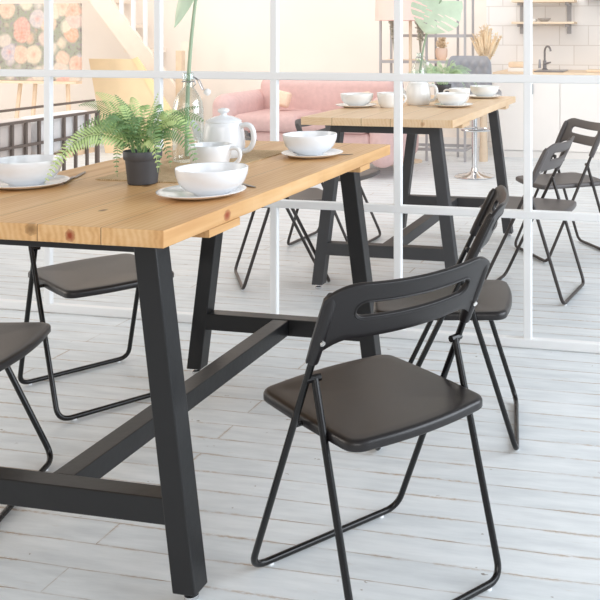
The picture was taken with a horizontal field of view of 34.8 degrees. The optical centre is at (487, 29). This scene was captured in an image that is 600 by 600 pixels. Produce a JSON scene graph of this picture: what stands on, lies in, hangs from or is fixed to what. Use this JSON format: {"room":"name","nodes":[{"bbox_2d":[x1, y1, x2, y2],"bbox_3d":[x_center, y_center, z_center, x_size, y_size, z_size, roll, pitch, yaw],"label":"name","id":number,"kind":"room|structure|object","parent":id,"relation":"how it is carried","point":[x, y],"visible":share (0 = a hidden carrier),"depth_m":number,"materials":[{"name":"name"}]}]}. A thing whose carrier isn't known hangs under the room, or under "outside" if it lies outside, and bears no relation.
{"room":"dining room","nodes":[
{"label":"dining room","id":0,"kind":"room"},
{"bbox_2d":[0,137,599,599],"bbox_3d":[-2.015,1.139,3.676,11.000,0.050,11.300,0,0,12],"label":"floor","id":1,"kind":"structure","parent":0,"point":[544,495],"depth_m":2.44,"materials":[{"name":"white wood"}]},
{"bbox_2d":[0,322,52,521],"bbox_3d":[-1.282,0.788,2.188,0.401,0.653,0.402,0,0,-3],"label":"folding chair","id":2,"kind":"object","parent":1,"relation":"on","point":[17,339],"visible":0.98,"depth_m":2.29,"materials":[{"name":"black metal"}]},
{"bbox_2d":[0,80,81,117],"bbox_3d":[-4.097,0.465,8.134,1.200,1.302,0.163,0,0,12],"label":"easel","id":3,"kind":"object","parent":1,"relation":"on","point":[20,82],"visible":0.17,"depth_m":8.09,"materials":[{"name":"brown wood"}]},
{"bbox_2d":[0,3,81,80],"bbox_3d":[-4.104,0.110,8.101,1.240,0.670,0.045,0,0,12],"label":"flower painting","id":4,"kind":"object","parent":3,"relation":"on","point":[21,25],"visible":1,"depth_m":8.04,"materials":[{"name":"paper"}]},
{"bbox_2d":[0,99,94,112],"bbox_3d":[-3.574,0.850,6.507,0.020,0.530,2.560,0,0,12],"label":"rail","id":5,"kind":"object","parent":1,"relation":"on","point":[90,100],"visible":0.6,"depth_m":7.11,"materials":[{"name":"wood"}]},
{"bbox_2d":[0,110,99,170],"bbox_3d":[-3.354,0.859,6.034,0.512,0.511,1.930,0,0,12],"label":"slatted bench","id":6,"kind":"object","parent":1,"relation":"on","point":[96,149],"visible":0.4,"depth_m":6.53,"materials":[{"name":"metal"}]},
{"bbox_2d":[0,118,30,156],"bbox_3d":[-3.225,0.739,5.995,0.180,0.278,0.610,0,0,12],"label":"bench cushion","id":7,"kind":"object","parent":6,"relation":"on","point":[18,128],"visible":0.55,"depth_m":6.11,"materials":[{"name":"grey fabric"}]},
{"bbox_2d":[22,110,90,154],"bbox_3d":[-3.089,0.739,6.615,0.180,0.278,0.620,0,0,12],"label":"bench cushion","id":8,"kind":"object","parent":6,"relation":"on","point":[81,118],"visible":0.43,"depth_m":6.52,"materials":[{"name":"white fabric"}]},
{"bbox_2d":[18,246,173,420],"bbox_3d":[-1.200,0.788,2.861,0.402,0.653,0.401,0,0,-44],"label":"folding chair","id":9,"kind":"object","parent":1,"relation":"on","point":[117,272],"visible":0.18,"depth_m":2.79,"materials":[{"name":"black metal"}]},
{"bbox_2d":[89,57,176,153],"bbox_3d":[-3.187,0.679,8.292,0.870,0.870,0.037,0,0,12],"label":"board","id":10,"kind":"object","parent":1,"relation":"on","point":[142,89],"visible":0.41,"depth_m":8.30,"materials":[{"name":"beige wood"}]},
{"bbox_2d":[88,0,201,140],"bbox_3d":[-3.704,-0.066,9.269,1.900,2.360,0.420,0,0,12],"label":"staircase","id":11,"kind":"structure","parent":1,"relation":"on","point":[114,17],"depth_m":9.02,"materials":[{"name":"white paint"}]},
{"bbox_2d":[176,51,184,144],"bbox_3d":[-2.826,0.654,8.513,0.240,0.920,0.200,0,0,12],"label":"wooden stand","id":12,"kind":"object","parent":1,"relation":"on","point":[180,55],"visible":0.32,"depth_m":8.49,"materials":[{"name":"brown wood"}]},
{"bbox_2d":[0,140,389,599],"bbox_3d":[-0.765,0.740,2.373,0.656,0.750,1.293,0,0,12],"label":"dining table","id":13,"kind":"object","parent":1,"relation":"on","point":[85,212],"visible":0.7,"depth_m":1.87,"materials":[{"name":"brown wood"}]},
{"bbox_2d":[0,175,69,189],"bbox_3d":[-1.072,0.357,2.150,0.193,0.013,0.183,0,0,12],"label":"plate","id":14,"kind":"object","parent":13,"relation":"on","point":[58,179],"visible":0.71,"depth_m":2.12,"materials":[{"name":"white ceramic"}]},
{"bbox_2d":[0,154,62,185],"bbox_3d":[-1.070,0.329,2.148,0.155,0.058,0.155,0,0,12],"label":"bowl","id":15,"kind":"object","parent":14,"relation":"on","point":[19,170],"visible":0.93,"depth_m":2.10,"materials":[{"name":"white ceramic"}]},
{"bbox_2d":[64,171,85,183],"bbox_3d":[-1.010,0.359,2.266,0.011,0.008,0.188,0,0,-9],"label":"table knife","id":16,"kind":"object","parent":13,"relation":"on","point":[82,173],"visible":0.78,"depth_m":2.27,"materials":[{"name":"metal"}]},
{"bbox_2d":[44,92,202,185],"bbox_3d":[-0.837,0.257,2.191,0.356,0.215,0.280,0,0,-2],"label":"potted fern","id":17,"kind":"object","parent":13,"relation":"on","point":[142,163],"visible":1,"depth_m":2.15,"materials":[{"name":"plant"}]},
{"bbox_2d":[123,148,162,185],"bbox_3d":[-0.815,0.325,2.186,0.089,0.078,0.089,0,0,12],"label":"pot","id":18,"kind":"object","parent":17,"relation":"on","point":[140,164],"depth_m":2.15,"materials":[{"name":"black ceramic"}]},
{"bbox_2d":[95,150,282,182],"bbox_3d":[-0.773,0.363,2.501,0.242,0.002,0.592,0,0,12],"label":"table runner","id":19,"kind":"object","parent":13,"relation":"on","point":[166,173],"visible":0.34,"depth_m":2.48,"materials":[{"name":"fabric"}]},
{"bbox_2d":[172,75,210,162],"bbox_3d":[-0.819,0.240,2.542,0.091,0.243,0.082,0,0,30],"label":"bottle","id":20,"kind":"object","parent":19,"relation":"on","point":[207,91],"visible":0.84,"depth_m":2.54,"materials":[{"name":"clear glass"}]},
{"bbox_2d":[174,0,196,155],"bbox_3d":[-0.809,0.057,2.547,0.121,0.583,0.022,0,0,9],"label":"monstera cutting","id":21,"kind":"object","parent":20,"relation":"in","point":[183,6],"visible":0.95,"depth_m":2.54,"materials":[{"name":"green plant"}]},
{"bbox_2d":[188,142,241,163],"bbox_3d":[-0.708,0.330,2.372,0.123,0.069,0.109,0,0,44],"label":"cup","id":22,"kind":"object","parent":19,"relation":"on","point":[206,151],"visible":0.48,"depth_m":2.34,"materials":[{"name":"white ceramic"}]},
{"bbox_2d":[190,108,256,157],"bbox_3d":[-0.754,0.294,2.638,0.182,0.141,0.120,0,0,43],"label":"teapot","id":23,"kind":"object","parent":19,"relation":"on","point":[224,127],"visible":0.79,"depth_m":2.60,"materials":[{"name":"white ceramic"}]},
{"bbox_2d":[156,185,245,199],"bbox_3d":[-0.627,0.357,2.025,0.186,0.013,0.191,0,0,12],"label":"plate","id":24,"kind":"object","parent":13,"relation":"on","point":[173,192],"visible":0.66,"depth_m":2.00,"materials":[{"name":"white ceramic"}]},
{"bbox_2d":[174,162,247,195],"bbox_3d":[-0.602,0.329,2.020,0.155,0.058,0.155,0,0,12],"label":"bowl","id":25,"kind":"object","parent":24,"relation":"on","point":[208,178],"visible":0.97,"depth_m":1.97,"materials":[{"name":"white ceramic"}]},
{"bbox_2d":[281,148,342,158],"bbox_3d":[-0.501,0.357,2.652,0.176,0.013,0.181,0,0,12],"label":"plate","id":26,"kind":"object","parent":13,"relation":"on","point":[332,152],"visible":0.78,"depth_m":2.63,"materials":[{"name":"white ceramic"}]},
{"bbox_2d":[283,131,336,154],"bbox_3d":[-0.511,0.329,2.665,0.155,0.058,0.155,0,0,12],"label":"bowl","id":27,"kind":"object","parent":26,"relation":"on","point":[299,142],"visible":1,"depth_m":2.61,"materials":[{"name":"white ceramic"}]},
{"bbox_2d":[234,130,329,289],"bbox_3d":[-0.916,0.788,4.153,0.401,0.653,0.402,0,0,-21],"label":"folding chair","id":28,"kind":"object","parent":1,"relation":"on","point":[314,194],"visible":0.27,"depth_m":4.12,"materials":[{"name":"black metal"}]},
{"bbox_2d":[0,0,599,353],"bbox_3d":[-0.795,-0.073,3.449,3.880,2.374,0.030,0,0,12],"label":"frame","id":29,"kind":"structure","parent":1,"relation":"on","point":[398,208],"depth_m":3.35,"materials":[{"name":"white metal"}]},
{"bbox_2d":[213,80,418,167],"bbox_3d":[-1.340,0.747,7.352,1.480,0.735,0.830,0,0,12],"label":"sofa","id":30,"kind":"object","parent":1,"relation":"on","point":[309,97],"visible":0.27,"depth_m":7.38,"materials":[{"name":"pink fabric"}]},
{"bbox_2d":[235,109,322,131],"bbox_3d":[-1.630,0.715,7.314,0.540,0.130,0.630,0,0,12],"label":"seat cushion","id":31,"kind":"object","parent":30,"relation":"on","point":[259,118],"depth_m":7.04,"materials":[{"name":"pink fabric"}]},
{"bbox_2d":[279,90,291,107],"bbox_3d":[-1.639,0.554,7.392,0.148,0.143,0.098,0,0,12],"label":"cushion","id":32,"kind":"object","parent":30,"relation":"on","point":[285,97],"visible":0.62,"depth_m":7.36,"materials":[{"name":"beige fabric"}]},
{"bbox_2d":[302,110,364,133],"bbox_3d":[-1.093,0.715,7.196,0.540,0.130,0.630,0,0,12],"label":"seat cushion","id":33,"kind":"object","parent":30,"relation":"on","point":[313,127],"depth_m":6.92,"materials":[{"name":"pink fabric"}]},
{"bbox_2d":[287,119,380,245],"bbox_3d":[-0.789,0.788,4.840,0.401,0.653,0.402,0,0,17],"label":"folding chair","id":34,"kind":"object","parent":1,"relation":"on","point":[368,173],"visible":0.34,"depth_m":4.79,"materials":[{"name":"black metal"}]},
{"bbox_2d":[251,256,500,599],"bbox_3d":[-0.230,0.788,1.891,0.402,0.653,0.401,0,0,-42],"label":"folding chair","id":35,"kind":"object","parent":1,"relation":"on","point":[377,401],"visible":1,"depth_m":1.82,"materials":[{"name":"black metal"}]},
{"bbox_2d":[375,0,430,163],"bbox_3d":[-0.694,0.364,7.779,0.500,1.500,0.500,0,0,12],"label":"floor lamp","id":36,"kind":"object","parent":1,"relation":"on","point":[384,9],"visible":0.35,"depth_m":7.58,"materials":[{"name":"brown wood"}]},
{"bbox_2d":[301,95,515,288],"bbox_3d":[-0.310,0.740,4.444,0.656,0.750,1.362,0,0,12],"label":"dining table","id":37,"kind":"object","parent":1,"relation":"on","point":[430,119],"visible":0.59,"depth_m":3.94,"materials":[{"name":"brown wood"}]},
{"bbox_2d":[335,103,376,107],"bbox_3d":[-0.614,0.357,4.342,0.193,0.013,0.183,0,0,12],"label":"plate","id":38,"kind":"object","parent":37,"relation":"on","point":[339,104],"visible":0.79,"depth_m":4.29,"materials":[{"name":"white ceramic"}]},
{"bbox_2d":[340,92,372,105],"bbox_3d":[-0.612,0.329,4.341,0.155,0.058,0.155,0,0,12],"label":"bowl","id":39,"kind":"object","parent":38,"relation":"on","point":[353,98],"visible":0.95,"depth_m":4.29,"materials":[{"name":"white ceramic"}]},
{"bbox_2d":[377,92,406,107],"bbox_3d":[-0.456,0.330,4.332,0.123,0.069,0.109,0,0,-37],"label":"cup","id":40,"kind":"object","parent":37,"relation":"on","point":[385,99],"visible":0.69,"depth_m":4.29,"materials":[{"name":"white ceramic"}]},
{"bbox_2d":[411,56,428,70],"bbox_3d":[-0.344,0.240,4.688,0.082,0.243,0.092,0,0,-24],"label":"bottle","id":41,"kind":"object","parent":37,"relation":"on","point":[426,62],"visible":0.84,"depth_m":4.67,"materials":[{"name":"clear glass"}]},
{"bbox_2d":[411,0,462,72],"bbox_3d":[-0.254,0.061,4.650,0.265,0.567,0.055,0,0,12],"label":"monstera cutting","id":42,"kind":"object","parent":41,"relation":"in","point":[453,9],"visible":0.95,"depth_m":4.64,"materials":[{"name":"green plant"}]},
{"bbox_2d":[403,82,437,104],"bbox_3d":[-0.336,0.294,4.487,0.182,0.141,0.120,0,0,43],"label":"teapot","id":43,"kind":"object","parent":37,"relation":"on","point":[417,93],"visible":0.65,"depth_m":4.44,"materials":[{"name":"white ceramic"}]},
{"bbox_2d":[409,58,477,92],"bbox_3d":[-0.237,0.256,4.826,0.310,0.215,0.296,0,0,31],"label":"potted fern","id":44,"kind":"object","parent":37,"relation":"on","point":[440,86],"visible":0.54,"depth_m":4.81,"materials":[{"name":"plant"}]},
{"bbox_2d":[434,102,472,107],"bbox_3d":[-0.158,0.357,4.365,0.183,0.013,0.193,0,0,12],"label":"plate","id":45,"kind":"object","parent":37,"relation":"on","point":[465,104],"visible":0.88,"depth_m":4.31,"materials":[{"name":"white ceramic"}]},
{"bbox_2d":[436,92,468,104],"bbox_3d":[-0.164,0.329,4.365,0.155,0.058,0.155,0,0,12],"label":"bowl","id":46,"kind":"object","parent":45,"relation":"on","point":[446,98],"visible":0.92,"depth_m":4.31,"materials":[{"name":"white ceramic"}]},
{"bbox_2d":[443,88,470,101],"bbox_3d":[-0.144,0.330,4.642,0.123,0.069,0.109,0,0,-34],"label":"cup","id":47,"kind":"object","parent":37,"relation":"on","point":[467,90],"visible":0.38,"depth_m":4.62,"materials":[{"name":"white ceramic"}]},
{"bbox_2d":[469,94,500,97],"bbox_3d":[-0.021,0.357,4.928,0.192,0.013,0.184,0,0,12],"label":"plate","id":48,"kind":"object","parent":37,"relation":"on","point":[471,95],"visible":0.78,"depth_m":4.86,"materials":[{"name":"white ceramic"}]},
{"bbox_2d":[470,85,498,95],"bbox_3d":[-0.014,0.329,4.926,0.155,0.058,0.155,0,0,12],"label":"bowl","id":49,"kind":"object","parent":48,"relation":"on","point":[480,90],"visible":0.82,"depth_m":4.87,"materials":[{"name":"white ceramic"}]},
{"bbox_2d":[379,0,473,161],"bbox_3d":[-0.518,0.315,7.983,0.765,1.600,0.315,0,0,12],"label":"metal rack","id":50,"kind":"object","parent":1,"relation":"on","point":[426,144],"visible":0.47,"depth_m":7.91,"materials":[{"name":"grey metal"}]},
{"bbox_2d":[388,21,393,50],"bbox_3d":[-0.814,-0.058,8.015,0.147,0.636,0.163,0,0,12],"label":"dried plant","id":51,"kind":"object","parent":50,"relation":"on","point":[391,26],"visible":0.28,"depth_m":8.01,"materials":[{"name":"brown plant"}]},
{"bbox_2d":[414,21,424,58],"bbox_3d":[-0.576,-0.035,8.026,0.173,0.589,0.155,0,0,-10],"label":"dried plant","id":52,"kind":"object","parent":50,"relation":"on","point":[420,32],"visible":0.36,"depth_m":8.01,"materials":[{"name":"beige plant"}]},
{"bbox_2d":[435,37,448,59],"bbox_3d":[-0.394,0.152,7.940,0.106,0.214,0.111,0,0,-22],"label":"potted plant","id":53,"kind":"object","parent":50,"relation":"on","point":[441,52],"visible":0.98,"depth_m":7.91,"materials":[{"name":"ceramic"}]},
{"bbox_2d":[374,185,518,450],"bbox_3d":[-0.112,0.788,2.597,0.401,0.653,0.402,0,0,2],"label":"folding chair","id":54,"kind":"object","parent":1,"relation":"on","point":[494,302],"visible":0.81,"depth_m":2.52,"materials":[{"name":"black metal"}]},
{"bbox_2d":[446,56,501,179],"bbox_3d":[-0.098,0.654,6.973,0.360,0.920,0.377,0,0,12],"label":"bar stool","id":55,"kind":"object","parent":1,"relation":"on","point":[476,64],"visible":0.61,"depth_m":6.84,"materials":[{"name":"silver metal"}]},
{"bbox_2d":[479,114,487,161],"bbox_3d":[-0.030,0.784,7.817,0.090,0.660,0.090,0,0,12],"label":"pedestal","id":56,"kind":"object","parent":1,"relation":"on","point":[483,150],"visible":0.56,"depth_m":7.79,"materials":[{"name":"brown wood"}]},
{"bbox_2d":[469,23,502,59],"bbox_3d":[-0.017,0.200,7.810,0.281,0.510,0.145,0,0,24],"label":"dried plant","id":57,"kind":"object","parent":56,"relation":"on","point":[483,45],"visible":0.88,"depth_m":7.79,"materials":[{"name":"plant"}]},
{"bbox_2d":[494,83,522,157],"bbox_3d":[0.275,0.764,8.334,0.313,0.700,0.580,0,0,12],"label":"base cabinet","id":58,"kind":"object","parent":1,"relation":"on","point":[511,119],"visible":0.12,"depth_m":8.05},
{"bbox_2d":[478,136,584,304],"bbox_3d":[0.182,0.788,3.936,0.401,0.653,0.402,0,0,20],"label":"folding chair","id":59,"kind":"object","parent":1,"relation":"on","point":[544,163],"visible":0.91,"depth_m":3.86,"materials":[{"name":"black metal"}]},
{"bbox_2d":[532,83,559,158],"bbox_3d":[0.557,0.764,8.262,0.264,0.700,0.598,0,0,12],"label":"base cabinet","id":60,"kind":"object","parent":1,"relation":"on","point":[545,96],"visible":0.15,"depth_m":7.99,"materials":[{"name":"white wood"}]},
{"bbox_2d":[514,118,599,261],"bbox_3d":[0.371,0.788,4.628,0.401,0.653,0.402,0,0,-23],"label":"folding chair","id":61,"kind":"object","parent":1,"relation":"on","point":[576,180],"visible":0.9,"depth_m":4.62,"materials":[{"name":"black metal"}]},
{"bbox_2d":[560,83,599,159],"bbox_3d":[0.952,0.764,8.185,0.537,0.700,0.580,0,0,12],"label":"base cabinet","id":62,"kind":"object","parent":1,"relation":"on","point":[579,101],"visible":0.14,"depth_m":7.92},
{"bbox_2d":[0,0,599,147],"bbox_3d":[-0.851,-0.336,8.975,11.000,2.900,0.150,0,0,12],"label":"wall","id":63,"kind":"structure","parent":0,"point":[337,36],"depth_m":9.11,"materials":[{"name":"white paint"}]},
{"bbox_2d":[93,131,479,147],"bbox_3d":[-3.125,1.069,9.388,6.380,0.090,0.020,0,0,12],"label":"baseboard","id":64,"kind":"structure","parent":63,"relation":"attached to","point":[447,140],"depth_m":8.76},
{"bbox_2d":[517,3,522,33],"bbox_3d":[0.308,-0.233,8.541,0.040,0.545,0.199,0,0,12],"label":"shelf bracket","id":65,"kind":"object","parent":63,"relation":"attached to","point":[519,4],"visible":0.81,"depth_m":8.62,"materials":[{"name":"grey metal"}]},
{"bbox_2d":[511,22,576,23],"bbox_3d":[0.525,-0.060,8.455,0.570,0.020,0.245,0,0,12],"label":"wall shelf","id":66,"kind":"object","parent":65,"relation":"attached to","point":[511,22],"visible":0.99,"depth_m":8.33,"materials":[{"name":"brown wood"}]},
{"bbox_2d":[538,18,550,21],"bbox_3d":[0.522,-0.088,8.443,0.124,0.034,0.123,0,0,12],"label":"shallow bowl","id":67,"kind":"object","parent":66,"relation":"on","point":[540,19],"visible":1,"depth_m":8.40,"materials":[{"name":"grey ceramic"}]},
{"bbox_2d":[565,2,570,33],"bbox_3d":[0.738,-0.233,8.446,0.040,0.545,0.199,0,0,12],"label":"shelf bracket","id":68,"kind":"object","parent":63,"relation":"attached to","point":[568,4],"visible":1,"depth_m":8.53,"materials":[{"name":"grey metal"}]},
{"bbox_2d":[511,0,576,2],"bbox_3d":[0.525,-0.258,8.455,0.570,0.020,0.245,0,0,12],"label":"wall shelf","id":69,"kind":"object","parent":68,"relation":"attached to","point":[513,1],"visible":1,"depth_m":8.35,"materials":[{"name":"brown wood"}]},
{"bbox_2d":[435,84,451,92],"bbox_3d":[-0.231,0.325,4.830,0.089,0.078,0.089,0,0,12],"label":"pot","id":70,"kind":"object","parent":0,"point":[441,87],"depth_m":4.80,"materials":[{"name":"ceramic"}]},
{"bbox_3d":[1.482,0.765,8.059,0.548,0.700,0.598,0,0,12],"label":"base cabinet","id":71,"kind":"object","parent":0,"visible":0},
{"bbox_2d":[493,69,599,74],"bbox_3d":[0.942,0.393,8.187,1.700,0.040,0.610,0,0,12],"label":"countertop","id":72,"kind":"structure","parent":71,"relation":"on","point":[569,72],"depth_m":8.01,"materials":[{"name":"brown wood"}]},
{"bbox_2d":[508,61,522,71],"bbox_3d":[0.283,0.330,8.240,0.170,0.085,0.160,0,0,12],"label":"bread box","id":73,"kind":"object","parent":72,"relation":"on","point":[514,66],"visible":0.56,"depth_m":8.17,"materials":[{"name":"brown wood"}]},
{"bbox_2d":[538,45,550,68],"bbox_3d":[0.544,0.258,8.392,0.078,0.229,0.173,0,0,-39],"label":"tap","id":74,"kind":"object","parent":72,"relation":"on","point":[545,63],"visible":0.89,"depth_m":8.42,"materials":[{"name":"grey metal"}]},
{"bbox_2d":[534,69,567,71],"bbox_3d":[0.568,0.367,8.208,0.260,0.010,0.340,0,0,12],"label":"sink","id":75,"kind":"object","parent":72,"relation":"in","point":[540,70],"visible":1,"depth_m":8.17,"materials":[{"name":"grey metal"}]},
{"bbox_2d":[586,69,599,71],"bbox_3d":[1.033,0.362,8.136,0.300,0.020,0.180,0,0,12],"label":"chopping board","id":76,"kind":"object","parent":72,"relation":"on","point":[588,70],"visible":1,"depth_m":8.07,"materials":[{"name":"brown wood"}]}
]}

